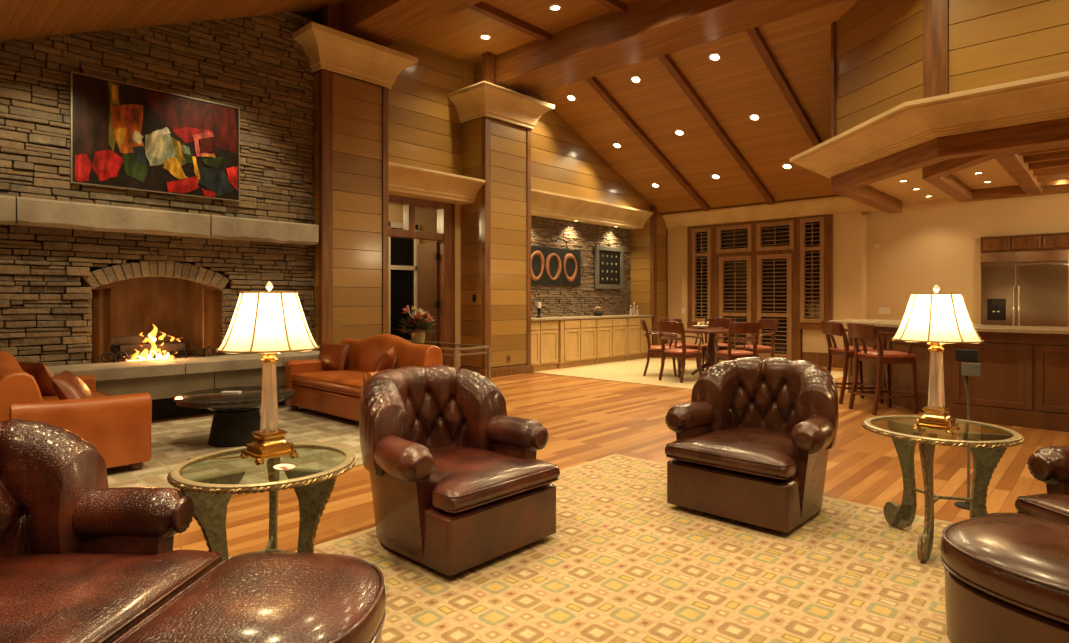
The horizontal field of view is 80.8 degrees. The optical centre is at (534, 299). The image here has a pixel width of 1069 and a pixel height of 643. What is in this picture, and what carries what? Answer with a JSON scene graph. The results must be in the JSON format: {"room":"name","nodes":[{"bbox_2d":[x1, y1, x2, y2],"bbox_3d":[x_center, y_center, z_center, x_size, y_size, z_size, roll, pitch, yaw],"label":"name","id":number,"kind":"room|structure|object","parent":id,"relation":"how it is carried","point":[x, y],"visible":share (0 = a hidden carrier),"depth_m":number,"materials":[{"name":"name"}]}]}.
{"room":"living room","nodes":[
{"label":"living room","id":0,"kind":"room"},
{"bbox_2d":[0,12,313,365],"bbox_3d":[-4.667,-1.157,6.400,0.704,4.746,4.787,0,0,43],"label":"wall","id":1,"kind":"structure","parent":0,"point":[255,65],"depth_m":6.76,"materials":[{"name":"stone"}]},
{"bbox_2d":[92,288,110,362],"bbox_3d":[-4.369,0.269,6.330,0.034,0.782,0.160,0,0,43],"label":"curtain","id":2,"kind":"object","parent":1,"relation":"on","point":[101,298],"visible":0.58,"depth_m":6.33,"materials":[{"name":"brown metal"}]},
{"bbox_2d":[70,71,239,201],"bbox_3d":[-3.932,-1.665,6.631,0.054,1.074,1.584,0,0,43],"label":"abstract painting","id":3,"kind":"object","parent":1,"relation":"attached to","point":[127,136],"visible":1,"depth_m":6.54,"materials":[{"name":"paint"}]},
{"bbox_2d":[0,195,318,244],"bbox_3d":[-4.371,-0.799,6.100,0.246,0.261,4.752,0,0,43],"label":"mantel shelf","id":4,"kind":"object","parent":1,"relation":"attached to","point":[21,211],"visible":1,"depth_m":6.39,"materials":[{"name":"stone"}]},
{"bbox_2d":[203,289,219,355],"bbox_3d":[-3.652,0.268,7.098,0.034,0.784,0.180,0,0,43],"label":"curtain","id":5,"kind":"object","parent":1,"relation":"on","point":[211,298],"visible":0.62,"depth_m":7.10,"materials":[{"name":"brown metal"}]},
{"bbox_2d":[323,3,342,31],"bbox_3d":[-2.561,-3.630,7.980,0.130,0.700,0.220,0,0,43],"label":"trim","id":6,"kind":"structure","parent":1,"relation":"attached to","point":[332,13],"depth_m":7.92,"materials":[{"name":"brown wood"}]},
{"bbox_2d":[312,16,503,175],"bbox_3d":[-1.921,-2.930,9.517,0.190,2.300,4.100,0,0,43],"label":"wall","id":7,"kind":"structure","parent":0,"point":[425,127],"depth_m":9.67,"materials":[{"name":"brown wood"}]},
{"bbox_2d":[389,203,436,243],"bbox_3d":[-2.472,-0.305,10.509,2.050,3.050,5.200,0,0,43],"label":"wall","id":8,"kind":"structure","parent":0,"point":[426,218],"depth_m":12.03,"materials":[{"name":"beige paint"}]},
{"bbox_2d":[389,222,418,339],"bbox_3d":[-2.460,-0.230,11.695,0.050,2.400,0.730,0,0,43],"label":"window","id":9,"kind":"structure","parent":8,"relation":"in","point":[403,252],"depth_m":11.70,"materials":[{"name":"black glass"}]},
{"bbox_2d":[389,195,454,366],"bbox_3d":[-1.900,-0.170,9.531,0.180,2.780,1.650,0,0,43],"label":"trim","id":10,"kind":"structure","parent":8,"relation":"attached to","point":[445,235],"depth_m":9.93,"materials":[{"name":"brown wood"}]},
{"bbox_2d":[418,241,439,341],"bbox_3d":[-1.738,0.140,10.266,0.080,2.140,0.740,0,0,-35],"label":"door","id":11,"kind":"structure","parent":8,"relation":"in","point":[428,253],"depth_m":10.14,"materials":[{"name":"brown wood"}]},
{"bbox_2d":[388,162,485,204],"bbox_3d":[-1.611,-1.705,9.372,0.660,0.330,1.790,0,0,43],"label":"cornice","id":12,"kind":"structure","parent":8,"relation":"attached to","point":[404,180],"depth_m":9.26,"materials":[{"name":"wood"}]},
{"bbox_2d":[455,204,460,368],"bbox_3d":[-1.273,-0.280,10.211,0.170,3.000,0.200,0,0,43],"label":"trim","id":13,"kind":"structure","parent":8,"relation":"attached to","point":[457,207],"depth_m":10.18,"materials":[{"name":"brown wood"}]},
{"bbox_2d":[0,0,857,214],"bbox_3d":[1.307,-2.860,4.848,11.300,2.240,15.474,0,0,43],"label":"ceiling","id":14,"kind":"structure","parent":0,"point":[734,87],"depth_m":9.46,"materials":[{"name":"brown wood"}]},
{"bbox_2d":[343,0,482,46],"bbox_3d":[1.384,-3.680,4.930,11.100,0.480,0.660,0,0,43],"label":"trim","id":15,"kind":"structure","parent":14,"relation":"attached to","point":[385,23],"depth_m":7.73,"materials":[{"name":"brown wood"}]},
{"bbox_2d":[468,1,550,42],"bbox_3d":[-0.474,-3.870,8.509,0.110,0.140,2.200,0,0,43],"label":"trim","id":16,"kind":"structure","parent":14,"relation":"attached to","point":[481,7],"depth_m":8.63,"materials":[{"name":"brown wood"}]},
{"bbox_2d":[595,0,626,14],"bbox_3d":[0.499,-3.870,7.602,0.110,0.140,2.200,0,0,43],"label":"trim","id":17,"kind":"structure","parent":14,"relation":"attached to","point":[617,6],"depth_m":8.16,"materials":[{"name":"brown wood"}]},
{"bbox_2d":[585,76,709,210],"bbox_3d":[2.100,-2.762,11.270,0.110,1.901,4.150,0,0,43],"label":"beam","id":18,"kind":"structure","parent":14,"relation":"attached to","point":[596,85],"depth_m":11.07,"materials":[{"name":"brown wood"}]},
{"bbox_2d":[658,54,774,203],"bbox_3d":[3.073,-2.762,10.363,0.110,1.901,4.150,0,0,43],"label":"trim","id":19,"kind":"structure","parent":14,"relation":"attached to","point":[666,60],"depth_m":10.15,"materials":[{"name":"brown wood"}]},
{"bbox_2d":[504,94,651,210],"bbox_3d":[1.138,-2.905,12.379,0.580,2.150,4.459,0,0,43],"label":"wall","id":20,"kind":"structure","parent":0,"point":[563,162],"depth_m":11.44,"materials":[{"name":"brown wood"}]},
{"bbox_2d":[531,189,653,229],"bbox_3d":[0.994,-1.705,12.165,0.660,0.330,3.810,0,0,43],"label":"trim","id":21,"kind":"structure","parent":20,"relation":"attached to","point":[544,204],"depth_m":11.92,"materials":[{"name":"wood"}]},
{"bbox_2d":[531,215,630,316],"bbox_3d":[0.744,-0.230,12.378,0.165,2.900,3.920,0,0,43],"label":"stone wall","id":22,"kind":"structure","parent":0,"point":[556,300],"depth_m":12.50,"materials":[{"name":"stone"}]},
{"bbox_2d":[531,246,580,285],"bbox_3d":[0.327,-0.630,11.769,0.045,0.700,1.700,0,0,43],"label":"artwork","id":23,"kind":"object","parent":22,"relation":"attached to","point":[549,266],"visible":0.89,"depth_m":11.83,"materials":[{"name":"ceramic"}]},
{"bbox_2d":[595,245,622,288],"bbox_3d":[1.563,-0.670,13.091,0.050,0.880,0.940,0,0,43],"label":"relief","id":24,"kind":"object","parent":22,"relation":"attached to","point":[608,260],"visible":1,"depth_m":13.07,"materials":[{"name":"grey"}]},
{"bbox_2d":[152,357,1068,557],"bbox_3d":[0.719,1.270,5.756,13.600,0.100,16.200,0,0,43],"label":"floor","id":25,"kind":"structure","parent":0,"point":[585,420],"depth_m":4.99,"materials":[{"name":"brown wood"}]},
{"bbox_2d":[47,350,319,420],"bbox_3d":[-4.206,0.925,5.959,0.680,0.590,4.780,0,0,43],"label":"raised hearth","id":26,"kind":"object","parent":25,"relation":"on","point":[164,380],"visible":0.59,"depth_m":6.35,"materials":[{"name":"stone"}]},
{"bbox_2d":[111,340,180,352],"bbox_3d":[-4.184,0.505,6.773,0.118,0.118,0.660,0,0,40],"label":"log","id":27,"kind":"object","parent":26,"relation":"on","point":[114,349],"visible":0.23,"depth_m":6.66,"materials":[{"name":"brown wood"}]},
{"bbox_2d":[111,333,169,345],"bbox_3d":[-4.202,0.420,6.681,0.103,0.102,0.580,0,2,36],"label":"log","id":28,"kind":"object","parent":27,"relation":"on","point":[134,339],"visible":0.84,"depth_m":6.60,"materials":[{"name":"brown wood"}]},
{"bbox_2d":[124,325,179,360],"bbox_3d":[-4.058,0.456,6.697,0.191,0.399,0.614,0,0,43],"label":"flames","id":29,"kind":"object","parent":26,"relation":"on","point":[151,338],"visible":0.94,"depth_m":6.66,"materials":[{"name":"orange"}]},
{"bbox_2d":[119,343,184,353],"bbox_3d":[-4.069,0.514,6.693,0.600,0.096,0.097,0,0,-44],"label":"log","id":30,"kind":"object","parent":26,"relation":"on","point":[170,347],"visible":0.87,"depth_m":6.67,"materials":[{"name":"brown wood"}]},
{"bbox_2d":[101,347,213,362],"bbox_3d":[-4.074,0.592,6.753,0.391,0.147,1.060,0,0,43],"label":"grate","id":31,"kind":"object","parent":26,"relation":"on","point":[116,357],"visible":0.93,"depth_m":6.68,"materials":[{"name":"black metal"}]},
{"bbox_2d":[107,406,362,489],"bbox_3d":[-3.103,1.215,4.774,2.850,0.010,5.750,0,0,43],"label":"rug","id":32,"kind":"object","parent":25,"relation":"on","point":[174,442],"visible":0.33,"depth_m":5.05,"materials":[{"name":"beige carpet"}]},
{"bbox_2d":[0,351,151,470],"bbox_3d":[-3.649,0.789,4.767,1.740,0.840,0.865,0,0,43],"label":"leather sofa","id":33,"kind":"object","parent":32,"relation":"on","point":[118,426],"visible":0.7,"depth_m":4.26,"materials":[{"name":"orange leather"}]},
{"bbox_2d":[18,361,55,395],"bbox_3d":[-4.071,0.645,5.136,0.442,0.288,0.197,0,0,25],"label":"throw pillow","id":34,"kind":"object","parent":33,"relation":"on","point":[41,373],"visible":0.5,"depth_m":5.03,"materials":[{"name":"leather"}]},
{"bbox_2d":[50,370,93,399],"bbox_3d":[-3.232,0.655,4.408,0.224,0.293,0.487,0,0,-29],"label":"throw pillow","id":35,"kind":"object","parent":33,"relation":"on","point":[66,385],"visible":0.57,"depth_m":4.25,"materials":[{"name":"leather"}]},
{"bbox_2d":[42,392,106,400],"bbox_3d":[-3.584,0.839,4.836,1.410,0.151,0.665,0,0,43],"label":"seat cushion","id":36,"kind":"object","parent":33,"relation":"on","point":[95,394],"depth_m":5.04,"materials":[{"name":"leather"}]},
{"bbox_2d":[173,386,295,446],"bbox_3d":[-2.543,1.003,5.366,0.940,0.412,0.940,0,0,43],"label":"round coffee table","id":37,"kind":"object","parent":32,"relation":"on","point":[236,416],"visible":0.88,"depth_m":5.19,"materials":[{"name":"black stone"}]},
{"bbox_2d":[284,334,442,421],"bbox_3d":[-1.836,0.789,6.624,1.740,0.840,0.865,0,0,43],"label":"leather sofa","id":38,"kind":"object","parent":32,"relation":"on","point":[332,392],"visible":0.52,"depth_m":6.51,"materials":[{"name":"orange leather"}]},
{"bbox_2d":[292,370,365,395],"bbox_3d":[-1.900,0.839,6.554,1.410,0.151,0.665,0,0,43],"label":"seat cushion","id":39,"kind":"object","parent":38,"relation":"on","point":[330,382],"depth_m":6.39,"materials":[{"name":"leather"}]},
{"bbox_2d":[318,343,349,369],"bbox_3d":[-2.286,0.645,7.109,0.420,0.301,0.181,0,0,29],"label":"throw pillow","id":40,"kind":"object","parent":38,"relation":"on","point":[332,356],"visible":0.91,"depth_m":7.03,"materials":[{"name":"leather"}]},
{"bbox_2d":[374,346,394,371],"bbox_3d":[-1.509,0.645,6.329,0.188,0.335,0.446,0,0,-3],"label":"throw pillow","id":41,"kind":"object","parent":38,"relation":"on","point":[385,361],"visible":0.78,"depth_m":6.17,"materials":[{"name":"leather"}]},
{"bbox_2d":[291,21,417,350],"bbox_3d":[-2.460,-1.030,8.290,0.995,4.500,1.540,0,0,43],"label":"column","id":42,"kind":"structure","parent":25,"relation":"on","point":[350,157],"depth_m":8.07,"materials":[{"name":"brown wood"}]},
{"bbox_2d":[407,340,491,379],"bbox_3d":[-1.246,0.865,7.315,1.624,0.711,0.524,0,0,43],"label":"glass console table","id":43,"kind":"object","parent":25,"relation":"on","point":[444,346],"visible":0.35,"depth_m":6.93,"materials":[{"name":"clear glass"}]},
{"bbox_2d":[394,305,438,342],"bbox_3d":[-1.391,0.282,7.422,0.560,0.456,0.462,0,0,-8],"label":"flower arrangement","id":44,"kind":"object","parent":43,"relation":"on","point":[419,321],"visible":1,"depth_m":7.37,"materials":[{"name":"pink plant"}]},
{"bbox_2d":[448,81,554,377],"bbox_3d":[-0.567,-1.030,10.319,0.995,4.500,1.610,0,0,43],"label":"column","id":45,"kind":"structure","parent":25,"relation":"on","point":[495,228],"depth_m":10.06,"materials":[{"name":"brown wood"}]},
{"bbox_2d":[482,51,494,83],"bbox_3d":[-0.726,-3.630,9.947,0.130,0.700,0.160,0,0,43],"label":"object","id":46,"kind":"structure","parent":45,"relation":"on","point":[488,58],"depth_m":9.90,"materials":[{"name":"brown wood"}]},
{"bbox_2d":[531,320,557,370],"bbox_3d":[-0.011,0.787,11.058,0.520,0.865,0.772,0,0,43],"label":"base cabinet","id":47,"kind":"object","parent":25,"relation":"on","point":[544,333],"visible":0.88,"depth_m":10.89,"materials":[{"name":"brown wood"}]},
{"bbox_2d":[557,319,595,367],"bbox_3d":[0.635,0.787,11.693,0.520,0.865,1.002,0,0,43],"label":"base cabinet","id":48,"kind":"object","parent":25,"relation":"on","point":[576,337],"visible":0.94,"depth_m":11.47,"materials":[{"name":"brown wood"}]},
{"bbox_2d":[594,318,626,363],"bbox_3d":[1.334,0.787,12.443,0.520,0.865,1.012,0,0,43],"label":"base cabinet","id":49,"kind":"object","parent":25,"relation":"on","point":[611,333],"visible":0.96,"depth_m":12.24,"materials":[{"name":"brown wood"}]},
{"bbox_2d":[531,314,652,320],"bbox_3d":[1.010,0.333,12.150,0.625,0.035,3.770,0,0,43],"label":"countertop","id":50,"kind":"structure","parent":49,"relation":"on","point":[628,315],"depth_m":11.92,"materials":[{"name":"stone"}]},
{"bbox_2d":[295,454,952,642],"bbox_3d":[0.395,1.215,1.307,4.605,0.011,5.650,0,0,43],"label":"geometric rug","id":51,"kind":"object","parent":25,"relation":"on","point":[622,563],"visible":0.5,"depth_m":2.72,"materials":[{"name":"beige carpet"}]},
{"bbox_2d":[0,419,223,642],"bbox_3d":[-1.498,0.786,1.764,0.912,0.845,0.928,0,0,4],"label":"chair","id":52,"kind":"object","parent":51,"relation":"on","point":[83,559],"visible":0.98,"depth_m":1.98,"materials":[{"name":"leather"}]},
{"bbox_2d":[0,549,223,642],"bbox_3d":[-1.410,0.857,1.758,0.735,0.139,0.704,0,0,4],"label":"seat cushion","id":53,"kind":"object","parent":52,"relation":"on","point":[47,595],"depth_m":1.74,"materials":[{"name":"leather"}]},
{"bbox_2d":[112,551,385,642],"bbox_3d":[-0.717,0.993,1.719,0.582,0.432,0.662,0,0,4],"label":"ottoman","id":54,"kind":"object","parent":51,"relation":"on","point":[250,597],"visible":1,"depth_m":1.63,"materials":[{"name":"leather"}]},
{"bbox_2d":[167,443,356,559],"bbox_3d":[-1.040,0.920,2.439,0.671,0.587,0.671,0,0,-39],"label":"round glass table","id":55,"kind":"object","parent":51,"relation":"on","point":[211,496],"visible":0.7,"depth_m":2.35,"materials":[{"name":"brown metal"}]},
{"bbox_2d":[216,281,319,464],"bbox_3d":[-1.048,0.276,2.481,0.368,0.700,0.368,0,0,43],"label":"table lamp","id":56,"kind":"object","parent":55,"relation":"on","point":[269,323],"visible":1,"depth_m":2.40,"materials":[{"name":"white fabric"}]},
{"bbox_2d":[359,365,559,575],"bbox_3d":[-0.435,0.786,3.216,0.912,0.845,0.928,0,0,43],"label":"chair","id":57,"kind":"object","parent":51,"relation":"on","point":[459,484],"visible":1,"depth_m":2.98,"materials":[{"name":"leather"}]},
{"bbox_2d":[429,446,559,510],"bbox_3d":[-0.370,0.857,3.155,0.735,0.139,0.704,0,0,43],"label":"seat cushion","id":58,"kind":"object","parent":57,"relation":"on","point":[463,478],"depth_m":2.96,"materials":[{"name":"leather"}]},
{"bbox_2d":[665,357,838,531],"bbox_3d":[1.309,0.786,3.716,0.928,0.845,0.912,0,0,43],"label":"chair","id":59,"kind":"object","parent":51,"relation":"on","point":[755,436],"visible":1,"depth_m":3.52,"materials":[{"name":"brown leather"}]},
{"bbox_2d":[665,427,795,477],"bbox_3d":[1.249,0.857,3.652,0.704,0.139,0.735,0,0,43],"label":"seat cushion","id":60,"kind":"object","parent":59,"relation":"on","point":[736,452],"depth_m":3.47,"materials":[{"name":"brown leather"}]},
{"bbox_2d":[862,415,1024,562],"bbox_3d":[1.994,0.920,3.100,0.671,0.587,0.671,0,0,-39],"label":"round glass table","id":61,"kind":"object","parent":51,"relation":"on","point":[986,449],"visible":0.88,"depth_m":3.04,"materials":[{"name":"brown metal"}]},
{"bbox_2d":[891,285,983,434],"bbox_3d":[1.929,0.276,3.014,0.368,0.700,0.368,0,0,-2],"label":"table lamp","id":62,"kind":"object","parent":61,"relation":"on","point":[937,319],"visible":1,"depth_m":2.94,"materials":[{"name":"white fabric"}]},
{"bbox_2d":[940,512,1068,642],"bbox_3d":[1.729,0.993,2.011,0.611,0.432,0.728,0,0,-27],"label":"ottoman","id":63,"kind":"object","parent":51,"relation":"on","point":[1007,574],"visible":1,"depth_m":1.98,"materials":[{"name":"brown leather"}]},
{"bbox_2d":[1015,445,1068,525],"bbox_3d":[2.535,0.786,2.393,0.912,0.845,0.928,0,0,-9],"label":"chair","id":64,"kind":"object","parent":51,"relation":"on","point":[1049,465],"visible":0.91,"depth_m":2.66,"materials":[{"name":"brown leather"}]},
{"bbox_2d":[1015,493,1068,525],"bbox_3d":[2.447,0.857,2.380,0.735,0.139,0.704,0,0,-9],"label":"seat cushion","id":65,"kind":"object","parent":64,"relation":"on","point":[1054,507],"depth_m":2.55,"materials":[{"name":"brown leather"}]},
{"bbox_2d":[625,317,651,359],"bbox_3d":[2.003,0.787,13.159,0.520,0.865,0.912,0,0,43],"label":"base cabinet","id":66,"kind":"object","parent":25,"relation":"on","point":[637,345],"visible":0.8,"depth_m":12.91,"materials":[{"name":"brown wood"}]},
{"bbox_2d":[629,207,667,357],"bbox_3d":[2.473,-0.380,13.767,0.740,3.200,0.630,0,0,43],"label":"column","id":67,"kind":"structure","parent":25,"relation":"on","point":[648,286],"depth_m":13.52,"materials":[{"name":"brown wood"}]},
{"bbox_2d":[534,358,842,389],"bbox_3d":[2.676,1.215,10.494,4.000,0.010,3.600,0,0,43],"label":"dining rug","id":68,"kind":"object","parent":25,"relation":"on","point":[630,371],"visible":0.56,"depth_m":10.48,"materials":[{"name":"beige carpet"}]},
{"bbox_2d":[640,319,676,376],"bbox_3d":[1.998,0.762,10.158,0.583,0.892,0.546,0,0,11],"label":"armchair","id":69,"kind":"object","parent":68,"relation":"on","point":[654,349],"visible":0.8,"depth_m":9.98,"materials":[{"name":"brown wood"}]},
{"bbox_2d":[659,318,698,371],"bbox_3d":[2.471,0.762,10.763,0.546,0.892,0.583,0,0,-25],"label":"armchair","id":70,"kind":"object","parent":68,"relation":"on","point":[679,345],"visible":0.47,"depth_m":10.65,"materials":[{"name":"brown wood"}]},
{"bbox_2d":[665,343,698,347],"bbox_3d":[2.495,0.771,10.711,0.448,0.072,0.425,0,0,-25],"label":"seat cushion","id":71,"kind":"object","parent":70,"relation":"on","point":[679,345],"depth_m":10.56,"materials":[{"name":"leather"}]},
{"bbox_2d":[657,321,702,382],"bbox_3d":[2.180,0.762,9.454,0.583,0.892,0.546,0,0,-40],"label":"armchair","id":72,"kind":"object","parent":68,"relation":"on","point":[663,326],"visible":0.98,"depth_m":9.34,"materials":[{"name":"wood"}]},
{"bbox_2d":[664,348,701,353],"bbox_3d":[2.224,0.771,9.491,0.425,0.072,0.448,0,0,-40],"label":"seat cushion","id":73,"kind":"object","parent":72,"relation":"on","point":[677,350],"depth_m":9.37,"materials":[{"name":"leather"}]},
{"bbox_2d":[684,328,728,374],"bbox_3d":[2.828,0.834,9.997,1.140,0.733,1.140,0,0,43],"label":"round dining table","id":74,"kind":"object","parent":68,"relation":"on","point":[711,347],"visible":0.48,"depth_m":9.94,"materials":[{"name":"brown wood"}]},
{"bbox_2d":[700,318,731,371],"bbox_3d":[3.138,0.762,10.805,0.546,0.892,0.583,0,0,21],"label":"armchair","id":75,"kind":"object","parent":68,"relation":"on","point":[713,322],"visible":0.61,"depth_m":10.99,"materials":[{"name":"brown wood"}]},
{"bbox_2d":[702,343,727,347],"bbox_3d":[3.117,0.771,10.751,0.448,0.072,0.425,0,0,21],"label":"seat cushion","id":76,"kind":"object","parent":75,"relation":"on","point":[721,345],"depth_m":10.57,"materials":[{"name":"leather"}]},
{"bbox_2d":[714,322,759,363],"bbox_3d":[2.960,0.762,9.163,0.546,0.892,0.583,0,0,-9],"label":"armchair","id":77,"kind":"object","parent":68,"relation":"on","point":[742,327],"visible":0.84,"depth_m":8.98,"materials":[{"name":"brown wood"}]},
{"bbox_2d":[715,350,752,355],"bbox_3d":[2.951,0.771,9.219,0.448,0.072,0.425,0,0,-9],"label":"seat cushion","id":78,"kind":"object","parent":77,"relation":"on","point":[719,352],"depth_m":9.05,"materials":[{"name":"leather"}]},
{"bbox_2d":[735,319,778,357],"bbox_3d":[3.646,0.762,10.279,0.583,0.892,0.546,0,0,-19],"label":"armchair","id":79,"kind":"object","parent":68,"relation":"on","point":[764,323],"visible":0.71,"depth_m":10.15,"materials":[{"name":"brown wood"}]},
{"bbox_2d":[736,345,772,349],"bbox_3d":[3.591,0.771,10.260,0.425,0.072,0.448,0,0,-19],"label":"seat cushion","id":80,"kind":"object","parent":79,"relation":"on","point":[748,347],"depth_m":10.12,"materials":[{"name":"leather"}]},
{"bbox_2d":[821,321,882,403],"bbox_3d":[3.801,0.737,7.583,0.583,0.967,0.546,0,0,-2],"label":"bar stool","id":81,"kind":"object","parent":25,"relation":"on","point":[829,328],"visible":0.77,"depth_m":7.44,"materials":[{"name":"wood"}]},
{"bbox_2d":[830,346,876,352],"bbox_3d":[3.858,0.593,7.585,0.425,0.072,0.448,0,0,-2],"label":"seat cushion","id":82,"kind":"object","parent":81,"relation":"on","point":[833,349],"depth_m":7.46,"materials":[{"name":"leather"}]},
{"bbox_2d":[847,323,917,414],"bbox_3d":[3.790,0.737,6.891,0.583,0.967,0.546,0,0,-9],"label":"bar stool","id":83,"kind":"object","parent":25,"relation":"on","point":[879,356],"visible":0.98,"depth_m":6.73,"materials":[{"name":"brown wood"}]},
{"bbox_2d":[857,350,915,357],"bbox_3d":[3.847,0.593,6.900,0.425,0.072,0.448,0,0,-9],"label":"seat cushion","id":84,"kind":"object","parent":83,"relation":"on","point":[873,353],"depth_m":6.72,"materials":[{"name":"leather"}]},
{"bbox_2d":[848,326,1068,431],"bbox_3d":[6.039,0.770,6.197,5.620,0.900,2.099,0,0,43],"label":"kitchen island","id":85,"kind":"object","parent":25,"relation":"on","point":[1024,380],"visible":0.59,"depth_m":6.16,"materials":[{"name":"brown wood"}]},
{"bbox_2d":[829,319,1068,333],"bbox_3d":[5.961,0.295,6.282,5.950,0.040,2.280,0,0,43],"label":"island countertop","id":86,"kind":"structure","parent":85,"relation":"on","point":[880,323],"depth_m":6.28,"materials":[{"name":"stone"}]},
{"bbox_2d":[954,349,981,509],"bbox_3d":[2.563,0.757,3.708,0.140,0.925,0.140,0,0,43],"label":"stand","id":87,"kind":"object","parent":25,"relation":"on","point":[967,369],"visible":0.81,"depth_m":3.70,"materials":[{"name":"grey metal"}]},
{"bbox_2d":[980,249,1068,326],"bbox_3d":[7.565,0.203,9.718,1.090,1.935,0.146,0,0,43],"label":"refrigerator","id":88,"kind":"object","parent":25,"relation":"on","point":[1029,287],"visible":0.73,"depth_m":9.68,"materials":[{"name":"metal"}]},
{"bbox_2d":[668,211,866,352],"bbox_3d":[6.858,-1.380,10.287,10.600,5.200,0.300,0,0,43],"label":"wall","id":89,"kind":"structure","parent":0,"point":[849,229],"depth_m":11.35,"materials":[{"name":"beige paint"}]},
{"bbox_2d":[692,227,710,321],"bbox_3d":[3.519,-0.520,13.165,0.430,1.960,0.106,0,0,43],"label":"window","id":90,"kind":"structure","parent":89,"relation":"in","point":[701,237],"depth_m":13.20,"materials":[{"name":"brown wood"}]},
{"bbox_2d":[717,224,751,252],"bbox_3d":[4.042,-1.230,12.677,0.740,0.540,0.106,0,0,43],"label":"window","id":91,"kind":"structure","parent":89,"relation":"in","point":[735,238],"depth_m":12.69,"materials":[{"name":"brown wood"}]},
{"bbox_2d":[719,255,750,349],"bbox_3d":[4.056,0.155,12.664,0.680,2.070,0.106,0,0,43],"label":"door","id":92,"kind":"structure","parent":89,"relation":"in","point":[734,271],"depth_m":12.69,"materials":[{"name":"brown wood"}]},
{"bbox_2d":[687,214,832,359],"bbox_3d":[4.356,-0.180,12.414,2.930,2.800,0.120,0,0,43],"label":"trim","id":93,"kind":"structure","parent":89,"relation":"attached to","point":[797,326],"depth_m":12.12,"materials":[{"name":"brown wood"}]},
{"bbox_2d":[662,196,877,228],"bbox_3d":[4.427,-1.700,12.181,4.340,0.280,0.245,0,0,43],"label":"trim","id":94,"kind":"structure","parent":89,"relation":"attached to","point":[837,204],"depth_m":12.08,"materials":[{"name":"wood"}]},
{"bbox_2d":[699,346,843,367],"bbox_3d":[4.343,1.095,12.410,3.905,0.250,0.025,0,0,43],"label":"baseboard","id":95,"kind":"structure","parent":89,"relation":"attached to","point":[820,359],"depth_m":11.53,"materials":[{"name":"brown wood"}]},
{"bbox_2d":[757,253,791,358],"bbox_3d":[4.638,0.155,12.121,0.670,2.070,0.106,0,0,43],"label":"door","id":96,"kind":"structure","parent":89,"relation":"in","point":[774,271],"depth_m":12.11,"materials":[{"name":"brown wood"}]},
{"bbox_2d":[756,220,793,250],"bbox_3d":[4.649,-1.230,12.111,0.720,0.540,0.106,0,0,43],"label":"window","id":97,"kind":"structure","parent":89,"relation":"in","point":[771,235],"depth_m":12.12,"materials":[{"name":"brown wood"}]},
{"bbox_2d":[800,217,824,322],"bbox_3d":[5.157,-0.550,11.637,0.430,1.940,0.106,0,0,43],"label":"window","id":98,"kind":"structure","parent":89,"relation":"in","point":[812,230],"depth_m":11.65,"materials":[{"name":"brown wood"}]},
{"bbox_2d":[831,118,1068,213],"bbox_3d":[5.553,-1.583,6.834,2.834,0.205,7.542,0,0,-11],"label":"ceiling beam","id":99,"kind":"structure","parent":89,"relation":"attached to","point":[852,184],"depth_m":6.56,"materials":[{"name":"brown wood"}]},
{"bbox_2d":[868,158,1017,203],"bbox_3d":[6.944,-1.692,7.212,6.080,0.035,4.780,0,0,43],"label":"ceiling","id":100,"kind":"structure","parent":0,"point":[992,170],"depth_m":9.03,"materials":[{"name":"beige paint"}]},
{"bbox_2d":[922,144,1068,201],"bbox_3d":[7.008,-1.600,6.878,4.510,0.160,3.761,0,0,43],"label":"trim","id":101,"kind":"structure","parent":100,"relation":"attached to","point":[1038,171],"depth_m":7.81,"materials":[{"name":"brown wood"}]},
{"bbox_2d":[836,0,1068,135],"bbox_3d":[5.396,-2.970,6.696,3.009,2.000,7.458,0,0,-8],"label":"wall","id":102,"kind":"structure","parent":0,"point":[879,43],"depth_m":6.24,"materials":[{"name":"brown wood"}]},
{"bbox_2d":[474,0,842,95],"bbox_3d":[3.277,-3.690,6.960,11.100,0.460,0.850,0,0,43],"label":"beam","id":103,"kind":"structure","parent":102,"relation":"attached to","point":[609,41],"depth_m":8.50,"materials":[{"name":"brown wood"}]},
{"bbox_2d":[746,27,843,196],"bbox_3d":[4.039,-2.762,9.463,0.110,1.901,4.150,0,0,43],"label":"trim","id":104,"kind":"structure","parent":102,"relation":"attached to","point":[755,35],"depth_m":8.87,"materials":[{"name":"brown wood"}]},
{"bbox_2d":[831,21,836,137],"bbox_3d":[3.727,-2.770,7.780,0.082,1.600,0.062,0,0,-7],"label":"trim","id":105,"kind":"structure","parent":102,"relation":"attached to","point":[833,25],"depth_m":7.75,"materials":[{"name":"brown wood"}]},
{"bbox_2d":[790,71,1068,178],"bbox_3d":[5.235,-1.833,6.833,3.214,0.295,8.219,0,0,-11],"label":"trim","id":106,"kind":"structure","parent":102,"relation":"attached to","point":[909,124],"depth_m":6.27,"materials":[{"name":"wood"}]},
{"bbox_2d":[923,0,948,98],"bbox_3d":[4.069,-2.975,6.358,0.220,2.010,0.147,0,0,43],"label":"trim","id":107,"kind":"structure","parent":102,"relation":"attached to","point":[935,12],"depth_m":6.30,"materials":[{"name":"brown wood"}]},
{"bbox_2d":[867,193,1068,323],"bbox_3d":[8.459,-0.280,9.101,6.640,3.000,0.150,0,0,43],"label":"wall","id":108,"kind":"structure","parent":0,"point":[926,245],"depth_m":10.53,"materials":[{"name":"beige paint"}]},
{"bbox_2d":[981,232,1068,251],"bbox_3d":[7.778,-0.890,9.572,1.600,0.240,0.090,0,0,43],"label":"upper cabinet","id":109,"kind":"object","parent":108,"relation":"attached to","point":[1046,241],"visible":1,"depth_m":9.70,"materials":[{"name":"brown wood"}]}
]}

